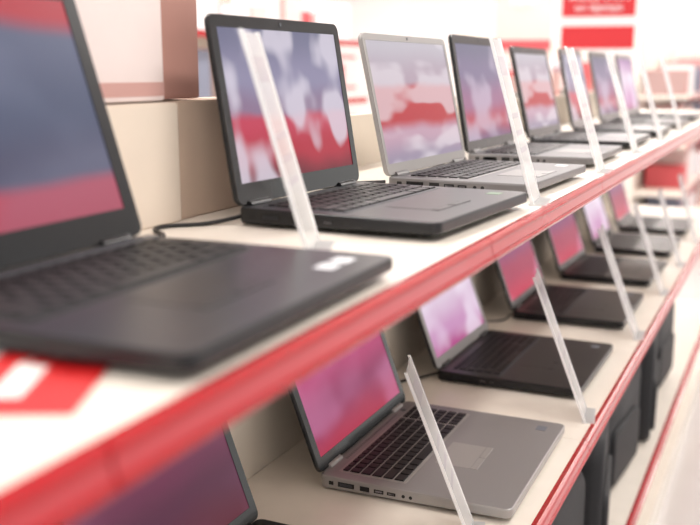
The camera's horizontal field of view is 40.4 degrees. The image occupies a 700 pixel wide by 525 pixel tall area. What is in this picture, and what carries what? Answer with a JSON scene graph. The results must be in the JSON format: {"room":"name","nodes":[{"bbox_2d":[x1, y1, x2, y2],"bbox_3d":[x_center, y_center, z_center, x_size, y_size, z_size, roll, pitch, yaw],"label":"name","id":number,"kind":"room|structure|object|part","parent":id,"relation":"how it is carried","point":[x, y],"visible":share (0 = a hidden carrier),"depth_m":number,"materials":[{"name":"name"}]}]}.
{"room":"electronics store","nodes":[
{"label":"electronics store","id":0,"kind":"room"},
{"bbox_2d":[318,0,699,114],"bbox_3d":[4.294,-2.762,13.212,13.000,3.200,0.100,5,12,24],"label":"wall","id":1,"kind":"structure","parent":0,"point":[677,22],"depth_m":14.30,"materials":[{"name":"white paint"}]},
{"bbox_2d":[622,180,699,524],"bbox_3d":[0.483,0.440,5.480,13.000,0.050,18.000,5,12,24],"label":"floor","id":2,"kind":"structure","parent":0,"point":[681,503],"depth_m":3.58,"materials":[{"name":"tile"}]},
{"bbox_2d":[196,0,366,103],"bbox_3d":[-1.345,-0.417,4.488,0.462,2.020,6.040,5,12,24],"label":"shelving","id":3,"kind":"object","parent":2,"relation":"on","point":[328,12],"visible":0.05,"depth_m":5.88,"materials":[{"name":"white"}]},
{"bbox_2d":[341,55,355,88],"bbox_3d":[-2.229,-1.249,8.676,0.462,2.009,10.040,5,12,24],"label":"shelving","id":4,"kind":"object","parent":2,"relation":"on","point":[342,56],"visible":0.02,"depth_m":12.76,"materials":[{"name":"red"}]},
{"bbox_2d":[0,89,699,524],"bbox_3d":[0.339,0.357,2.142,0.522,1.420,5.920,5,12,24],"label":"shelving","id":5,"kind":"object","parent":2,"relation":"on","point":[132,423],"visible":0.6,"depth_m":1.40,"materials":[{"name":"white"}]},
{"bbox_2d":[0,351,32,366],"bbox_3d":[-0.236,0.063,0.591,0.050,0.004,0.060,10,15,41],"label":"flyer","id":6,"kind":"object","parent":5,"relation":"on","point":[1,352],"visible":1,"depth_m":0.60,"materials":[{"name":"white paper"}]},
{"bbox_2d":[0,352,107,415],"bbox_3d":[-0.187,0.069,0.563,0.075,0.004,0.115,0,11,-1],"label":"flyer","id":7,"kind":"object","parent":5,"relation":"on","point":[40,385],"visible":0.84,"depth_m":0.56,"materials":[{"name":"red paper"}]},
{"bbox_3d":[-0.259,0.160,0.180,0.018,0.027,0.653,5,12,24],"label":"price rail","id":8,"kind":"part","parent":5,"relation":"part of","materials":[{"name":"red plastic"}]},
{"bbox_2d":[105,102,180,229],"bbox_3d":[-0.325,-0.094,1.016,0.089,0.146,0.368,5,12,24],"label":"cardboard box","id":9,"kind":"object","parent":5,"relation":"on","point":[146,133],"visible":0.42,"depth_m":1.11,"materials":[{"name":"beige cardboard"}]},
{"bbox_2d":[75,0,164,102],"bbox_3d":[-0.336,-0.239,0.974,0.079,0.154,0.375,5,12,24],"label":"cardboard box","id":10,"kind":"object","parent":9,"relation":"on","point":[124,37],"visible":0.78,"depth_m":1.07,"materials":[{"name":"beige cardboard"}]},
{"bbox_2d":[70,427,287,524],"bbox_3d":[-0.130,0.312,1.164,0.346,0.242,0.361,5,12,24],"label":"laptop","id":11,"kind":"object","parent":5,"relation":"on","point":[207,484],"visible":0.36,"depth_m":1.27,"materials":[{"name":"black plastic"}]},
{"bbox_2d":[145,97,238,219],"bbox_3d":[-0.195,-0.150,1.295,0.084,0.147,0.248,5,12,24],"label":"cardboard box","id":12,"kind":"object","parent":5,"relation":"on","point":[205,186],"visible":0.38,"depth_m":1.21,"materials":[{"name":"beige cardboard"}]},
{"bbox_2d":[160,0,198,98],"bbox_3d":[-0.241,-0.282,1.186,0.069,0.153,0.083,5,12,24],"label":"cardboard box","id":13,"kind":"object","parent":12,"relation":"on","point":[178,17],"visible":0.47,"depth_m":1.18,"materials":[{"name":"beige cardboard"}]},
{"bbox_2d":[0,0,392,373],"bbox_3d":[-0.188,-0.102,0.745,0.356,0.268,0.336,5,12,23],"label":"laptop","id":14,"kind":"object","parent":5,"relation":"on","point":[146,302],"visible":1,"depth_m":0.81,"materials":[{"name":"black plastic"}]},
{"bbox_2d":[0,242,251,322],"bbox_3d":[-0.202,0.009,0.774,0.116,0.001,0.296,5,12,23],"label":"keyboard tray","id":15,"kind":"object","parent":14,"relation":"on","point":[56,289],"depth_m":0.76,"materials":[{"name":"black plastic"}]},
{"bbox_2d":[153,214,240,236],"bbox_3d":[-0.205,-0.035,1.057,0.080,0.016,0.283,5,12,24],"label":"power cable","id":16,"kind":"object","parent":5,"relation":"on","point":[156,229],"visible":0.54,"depth_m":1.13,"materials":[{"name":"black plastic"}]},
{"bbox_3d":[-0.144,0.416,1.644,0.015,1.300,0.653,5,12,24],"label":"panel","id":17,"kind":"part","parent":5,"relation":"part of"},
{"bbox_2d":[238,28,334,249],"bbox_3d":[-0.061,-0.123,0.968,0.084,0.221,0.089,1,11,5],"label":"sign holder","id":18,"kind":"object","parent":5,"relation":"on","point":[261,64],"visible":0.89,"depth_m":0.96,"materials":[{"name":"plastic"}]},
{"bbox_3d":[0.016,0.044,0.760,0.018,0.027,0.648,5,12,24],"label":"price rail","id":19,"kind":"part","parent":5,"relation":"part of","materials":[{"name":"red plastic"}]},
{"bbox_2d":[324,180,385,188],"bbox_3d":[-0.024,-0.122,1.496,0.123,0.014,0.128,5,12,24],"label":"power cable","id":20,"kind":"object","parent":5,"relation":"on","point":[373,181],"visible":0.15,"depth_m":1.53,"materials":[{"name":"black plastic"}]},
{"bbox_2d":[204,13,526,236],"bbox_3d":[0.035,-0.183,1.201,0.305,0.249,0.313,6,13,28],"label":"laptop","id":21,"kind":"object","parent":5,"relation":"on","point":[305,63],"visible":0.97,"depth_m":1.20,"materials":[{"name":"black plastic"}]},
{"bbox_2d":[263,187,438,212],"bbox_3d":[0.010,-0.086,1.234,0.116,0.001,0.276,6,13,28],"label":"keyboard","id":22,"kind":"object","parent":21,"relation":"on","point":[340,199],"depth_m":1.20,"materials":[{"name":"grey plastic"}]},
{"bbox_3d":[0.131,0.299,2.227,0.015,1.300,0.653,5,12,24],"label":"panel","id":23,"kind":"part","parent":5,"relation":"part of","materials":[{"name":"beige"}]},
{"bbox_2d":[400,372,437,401],"bbox_3d":[0.125,0.263,1.995,0.085,0.014,0.243,5,12,24],"label":"power cable","id":24,"kind":"object","parent":5,"relation":"on","point":[434,373],"visible":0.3,"depth_m":2.07,"materials":[{"name":"black plastic"}]},
{"bbox_2d":[288,331,564,518],"bbox_3d":[0.131,0.211,1.629,0.406,0.258,0.386,5,12,24],"label":"laptop","id":25,"kind":"object","parent":5,"relation":"on","point":[496,459],"visible":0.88,"depth_m":1.61,"materials":[{"name":"silver metal"}]},
{"bbox_2d":[339,406,469,483],"bbox_3d":[0.104,0.311,1.661,0.116,0.001,0.339,5,12,24],"label":"keyboard tray","id":26,"kind":"object","parent":25,"relation":"on","point":[400,451],"depth_m":1.63,"materials":[{"name":"silver metal"}]},
{"bbox_2d":[404,355,484,524],"bbox_3d":[0.137,0.268,1.352,0.118,0.255,0.084,1,11,7],"label":"sign holder","id":27,"kind":"object","parent":5,"relation":"on","point":[418,388],"visible":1,"depth_m":1.35,"materials":[{"name":"plastic"}]},
{"bbox_2d":[358,33,585,192],"bbox_3d":[0.214,-0.253,1.570,0.283,0.240,0.346,6,13,27],"label":"laptop","id":28,"kind":"object","parent":5,"relation":"on","point":[409,82],"visible":0.92,"depth_m":1.57,"materials":[{"name":"grey metal"}]},
{"bbox_2d":[408,163,526,179],"bbox_3d":[0.204,-0.157,1.594,0.106,0.001,0.305,6,13,27],"label":"keyboard tray","id":29,"kind":"object","parent":28,"relation":"on","point":[453,171],"depth_m":1.55,"materials":[{"name":"silver metal"}]},
{"bbox_3d":[0.407,0.183,2.809,0.015,1.300,0.653,5,12,24],"label":"panel","id":30,"kind":"part","parent":5,"relation":"part of","materials":[{"name":"beige"}]},
{"bbox_2d":[486,313,511,321],"bbox_3d":[0.360,0.161,2.503,0.095,0.015,0.222,5,12,24],"label":"power cable","id":31,"kind":"object","parent":5,"relation":"on","point":[510,314],"visible":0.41,"depth_m":2.55,"materials":[{"name":"black plastic"}]},
{"bbox_2d":[415,276,612,396],"bbox_3d":[0.365,0.106,2.152,0.401,0.258,0.371,5,12,25],"label":"laptop","id":32,"kind":"object","parent":5,"relation":"on","point":[452,321],"visible":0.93,"depth_m":2.14,"materials":[{"name":"black plastic"}]},
{"bbox_2d":[451,332,539,375],"bbox_3d":[0.340,0.207,2.184,0.116,0.001,0.326,5,12,25],"label":"keyboard tray","id":33,"kind":"object","parent":32,"relation":"on","point":[494,353],"depth_m":2.16,"materials":[{"name":"grey plastic"}]},
{"bbox_2d":[488,36,551,205],"bbox_3d":[0.240,-0.199,1.332,0.086,0.228,0.089,3,12,17],"label":"sign holder","id":34,"kind":"object","parent":5,"relation":"on","point":[500,62],"visible":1,"depth_m":1.32,"materials":[{"name":"plastic"}]},
{"bbox_2d":[448,34,621,164],"bbox_3d":[0.401,-0.346,2.001,0.297,0.255,0.351,5,12,24],"label":"laptop","id":35,"kind":"object","parent":5,"relation":"on","point":[484,119],"visible":0.86,"depth_m":1.98,"materials":[{"name":"grey"}]},
{"bbox_2d":[483,144,570,154],"bbox_3d":[0.383,-0.244,2.030,0.116,0.001,0.309,5,12,24],"label":"keyboard tray","id":36,"kind":"object","parent":35,"relation":"on","point":[509,149],"depth_m":1.98,"materials":[{"name":"grey"}]},
{"bbox_3d":[0.291,-0.072,1.341,0.018,0.027,0.653,5,12,24],"label":"price rail","id":37,"kind":"part","parent":5,"relation":"part of","materials":[{"name":"red plastic"}]},
{"bbox_3d":[0.683,0.067,3.392,0.015,1.300,0.653,5,12,24],"label":"panel","id":38,"kind":"part","parent":5,"relation":"part of","materials":[{"name":"beige"}]},
{"bbox_3d":[0.291,0.394,1.434,0.018,0.027,0.653,5,12,24],"label":"price rail","id":39,"kind":"part","parent":5,"relation":"part of","materials":[{"name":"red plastic"}]},
{"bbox_2d":[533,268,594,423],"bbox_3d":[0.415,0.160,1.834,0.127,0.278,0.089,3,12,15],"label":"sign holder","id":40,"kind":"object","parent":5,"relation":"on","point":[588,415],"visible":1,"depth_m":1.83,"materials":[{"name":"plastic"}]},
{"bbox_2d":[552,472,584,524],"bbox_3d":[0.369,0.579,1.874,0.103,0.370,0.380,7,13,30],"label":"laptop bag","id":41,"kind":"object","parent":5,"relation":"on","point":[571,512],"visible":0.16,"depth_m":1.93,"materials":[{"name":"black fabric"}]},
{"bbox_2d":[494,239,643,327],"bbox_3d":[0.608,0.005,2.670,0.385,0.253,0.371,5,12,24],"label":"laptop","id":42,"kind":"object","parent":5,"relation":"on","point":[516,270],"visible":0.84,"depth_m":2.65,"materials":[{"name":"black plastic"}]},
{"bbox_2d":[523,286,588,313],"bbox_3d":[0.589,0.104,2.699,0.116,0.001,0.326,5,12,24],"label":"keyboard","id":43,"kind":"object","parent":42,"relation":"on","point":[563,299],"depth_m":2.68,"materials":[{"name":"grey plastic"}]},
{"bbox_2d":[509,46,650,148],"bbox_3d":[0.599,-0.429,2.441,0.304,0.244,0.356,5,12,24],"label":"laptop","id":44,"kind":"object","parent":5,"relation":"on","point":[530,66],"visible":0.87,"depth_m":2.43,"materials":[{"name":"black plastic"}]},
{"bbox_2d":[541,132,608,139],"bbox_3d":[0.589,-0.330,2.466,0.116,0.001,0.313,5,12,24],"label":"keyboard tray","id":45,"kind":"object","parent":44,"relation":"on","point":[559,135],"depth_m":2.43,"materials":[{"name":"grey"}]},
{"bbox_3d":[0.959,-0.050,3.974,0.015,1.300,0.653,5,12,24],"label":"panel","id":46,"kind":"part","parent":5,"relation":"part of","materials":[{"name":"beige"}]},
{"bbox_2d":[564,46,613,173],"bbox_3d":[0.443,-0.283,1.756,0.090,0.227,0.094,4,12,20],"label":"sign holder","id":47,"kind":"object","parent":5,"relation":"on","point":[573,65],"visible":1,"depth_m":1.75,"materials":[{"name":"plastic"}]},
{"bbox_2d":[581,421,611,524],"bbox_3d":[0.564,0.493,2.250,0.103,0.391,0.380,3,12,17],"label":"laptop bag","id":48,"kind":"object","parent":5,"relation":"on","point":[596,471],"visible":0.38,"depth_m":2.07,"materials":[{"name":"black fabric"}]},
{"bbox_2d":[546,213,666,284],"bbox_3d":[0.844,-0.090,3.155,0.364,0.250,0.361,6,13,26],"label":"laptop","id":49,"kind":"object","parent":5,"relation":"on","point":[564,237],"visible":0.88,"depth_m":3.14,"materials":[{"name":"black plastic"}]},
{"bbox_2d":[569,255,623,274],"bbox_3d":[0.829,0.008,3.182,0.116,0.001,0.318,6,13,26],"label":"keyboard","id":50,"kind":"object","parent":49,"relation":"on","point":[588,264],"depth_m":3.17,"materials":[{"name":"grey plastic"}]},
{"bbox_3d":[1.234,-0.166,4.557,0.015,1.300,0.653,5,12,24],"label":"panel","id":51,"kind":"part","parent":5,"relation":"part of","materials":[{"name":"beige"}]},
{"bbox_3d":[0.566,0.277,2.016,0.018,0.027,0.653,5,12,24],"label":"price rail","id":52,"kind":"part","parent":5,"relation":"part of","materials":[{"name":"red"}]},
{"bbox_2d":[557,48,671,136],"bbox_3d":[0.800,-0.513,2.850,0.300,0.249,0.346,5,12,23],"label":"laptop","id":53,"kind":"object","parent":5,"relation":"on","point":[575,116],"visible":0.77,"depth_m":2.81,"materials":[{"name":"black plastic"}]},
{"bbox_2d":[597,224,645,340],"bbox_3d":[0.687,0.049,2.402,0.125,0.273,0.094,4,12,20],"label":"sign holder","id":54,"kind":"object","parent":5,"relation":"on","point":[639,335],"visible":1,"depth_m":2.40,"materials":[{"name":"plastic"}]},
{"bbox_2d":[607,364,640,489],"bbox_3d":[0.730,0.427,2.662,0.103,0.359,0.380,6,13,29],"label":"laptop bag","id":55,"kind":"object","parent":5,"relation":"on","point":[623,432],"visible":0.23,"depth_m":2.63,"materials":[{"name":"black fabric"}]},
{"bbox_2d":[605,52,644,153],"bbox_3d":[0.631,-0.367,2.178,0.094,0.226,0.094,5,12,21],"label":"sign holder","id":56,"kind":"object","parent":5,"relation":"on","point":[612,68],"visible":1,"depth_m":2.16,"materials":[{"name":"plastic"}]},
{"bbox_3d":[0.566,-0.189,1.923,0.018,0.027,0.653,5,12,24],"label":"price rail","id":57,"kind":"part","parent":5,"relation":"part of","materials":[{"name":"red plastic"}]},
{"bbox_2d":[581,196,680,255],"bbox_3d":[1.064,-0.183,3.620,0.354,0.250,0.361,5,12,24],"label":"laptop","id":58,"kind":"object","parent":5,"relation":"on","point":[594,213],"visible":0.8,"depth_m":3.60,"materials":[{"name":"black plastic"}]},
{"bbox_2d":[609,233,645,247],"bbox_3d":[1.054,-0.085,3.644,0.116,0.001,0.318,5,12,24],"label":"keyboard","id":59,"kind":"object","parent":58,"relation":"on","point":[616,240],"depth_m":3.63,"materials":[{"name":"grey plastic"}]},
{"bbox_2d":[588,51,689,126],"bbox_3d":[1.000,-0.598,3.272,0.300,0.249,0.351,5,13,26],"label":"laptop","id":60,"kind":"object","parent":5,"relation":"on","point":[607,104],"visible":0.79,"depth_m":3.26,"materials":[{"name":"grey"}]},
{"bbox_3d":[0.842,0.617,2.690,0.018,0.027,0.653,5,12,24],"label":"price rail","id":61,"kind":"part","parent":5,"relation":"part of","materials":[{"name":"red plastic"}]},
{"bbox_2d":[638,332,659,440],"bbox_3d":[0.938,0.338,3.053,0.103,0.380,0.380,4,12,19],"label":"laptop bag","id":62,"kind":"object","parent":5,"relation":"on","point":[649,364],"visible":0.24,"depth_m":2.89,"materials":[{"name":"black fabric"}]},
{"bbox_2d":[607,183,693,234],"bbox_3d":[1.283,-0.275,4.082,0.354,0.250,0.361,5,12,24],"label":"laptop","id":63,"kind":"object","parent":5,"relation":"on","point":[625,221],"visible":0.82,"depth_m":4.05,"materials":[{"name":"black plastic"}]},
{"bbox_2d":[625,216,662,227],"bbox_3d":[1.272,-0.177,4.107,0.116,0.001,0.318,5,12,24],"label":"keyboard","id":64,"kind":"object","parent":63,"relation":"on","point":[649,221],"depth_m":4.08,"materials":[{"name":"grey plastic"}]},
{"bbox_2d":[632,202,669,295],"bbox_3d":[0.911,-0.042,2.874,0.117,0.266,0.094,5,12,21],"label":"sign holder","id":65,"kind":"object","parent":5,"relation":"on","point":[664,292],"visible":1,"depth_m":2.87,"materials":[{"name":"plastic"}]},
{"bbox_2d":[637,55,668,140],"bbox_3d":[0.823,-0.447,2.578,0.090,0.227,0.094,5,12,22],"label":"sign holder","id":66,"kind":"object","parent":5,"relation":"on","point":[642,66],"visible":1,"depth_m":2.57,"materials":[{"name":"plastic"}]},
{"bbox_3d":[0.842,0.161,2.599,0.018,0.027,0.653,5,12,24],"label":"price rail","id":67,"kind":"part","parent":5,"relation":"part of","materials":[{"name":"red"}]},
{"bbox_2d":[614,54,699,119],"bbox_3d":[1.207,-0.685,3.710,0.300,0.249,0.351,5,12,24],"label":"laptop","id":68,"kind":"object","parent":5,"relation":"on","point":[624,68],"visible":0.8,"depth_m":3.71,"materials":[{"name":"black plastic"}]},
{"bbox_2d":[656,301,674,387],"bbox_3d":[1.109,0.273,3.464,0.103,0.348,0.380,6,13,27],"label":"laptop bag","id":69,"kind":"object","parent":5,"relation":"on","point":[665,336],"visible":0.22,"depth_m":3.43,"materials":[{"name":"black fabric"}]},
{"bbox_3d":[0.842,-0.305,2.506,0.018,0.027,0.653,5,12,24],"label":"price rail","id":70,"kind":"part","parent":5,"relation":"part of","materials":[{"name":"red plastic"}]},
{"bbox_2d":[657,188,686,267],"bbox_3d":[1.116,-0.122,3.292,0.104,0.259,0.094,5,12,24],"label":"sign holder","id":71,"kind":"object","parent":5,"relation":"on","point":[680,264],"visible":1,"depth_m":3.29,"materials":[{"name":"plastic"}]},
{"bbox_2d":[660,57,686,131],"bbox_3d":[1.021,-0.531,2.996,0.090,0.227,0.094,5,12,22],"label":"sign holder","id":72,"kind":"object","parent":5,"relation":"on","point":[664,65],"visible":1,"depth_m":2.98,"materials":[{"name":"plastic"}]},
{"bbox_3d":[1.118,0.500,3.272,0.018,0.027,0.653,5,12,24],"label":"price rail","id":73,"kind":"part","parent":5,"relation":"part of","materials":[{"name":"red plastic"}]},
{"bbox_3d":[1.118,0.044,3.181,0.018,0.027,0.653,5,12,24],"label":"price rail","id":74,"kind":"part","parent":5,"relation":"part of","materials":[{"name":"red"}]},
{"bbox_2d":[678,173,699,242],"bbox_3d":[1.343,-0.217,3.762,0.095,0.262,0.094,5,12,24],"label":"sign holder","id":75,"kind":"object","parent":5,"relation":"on","point":[682,187],"visible":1,"depth_m":3.75,"materials":[{"name":"plastic"}]},
{"bbox_3d":[1.118,-0.421,3.088,0.018,0.027,0.653,5,12,24],"label":"price rail","id":76,"kind":"part","parent":5,"relation":"part of","materials":[{"name":"red plastic"}]},
{"bbox_3d":[1.394,0.384,3.855,0.018,0.027,0.653,5,12,24],"label":"price rail","id":77,"kind":"part","parent":5,"relation":"part of","materials":[{"name":"red"}]},
{"bbox_3d":[1.394,-0.072,3.764,0.018,0.027,0.653,5,12,24],"label":"price rail","id":78,"kind":"part","parent":5,"relation":"part of","materials":[{"name":"red plastic"}]},
{"bbox_2d":[459,30,616,99],"bbox_3d":[2.139,-1.418,10.003,0.462,1.820,4.940,5,12,24],"label":"shelving","id":79,"kind":"object","parent":2,"relation":"on","point":[553,60],"visible":0.06,"depth_m":9.35,"materials":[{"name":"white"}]},
{"bbox_2d":[626,36,699,207],"bbox_3d":[3.655,-1.428,10.183,0.462,1.770,5.340,5,12,24],"label":"shelving","id":80,"kind":"object","parent":2,"relation":"on","point":[682,64],"visible":0.55,"depth_m":8.28,"materials":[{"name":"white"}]},
{"bbox_3d":[0.459,-2.785,4.904,13.100,0.100,18.100,5,12,24],"label":"ceiling","id":81,"kind":"structure","parent":0,"visible":0},
{"bbox_2d":[495,0,552,56],"bbox_3d":[1.300,-2.338,7.007,0.420,1.600,0.030,3,12,13],"label":"promotional sign","id":82,"kind":"object","parent":81,"relation":"hanging from","point":[521,23],"visible":0.96,"depth_m":7.11,"materials":[{"name":"white"}]},
{"bbox_2d":[560,0,636,49],"bbox_3d":[1.574,-2.129,5.907,0.460,1.580,0.030,3,12,16],"label":"promotional sign","id":83,"kind":"object","parent":81,"relation":"hanging from","point":[585,24],"visible":1,"depth_m":6.02,"materials":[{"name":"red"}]}
]}

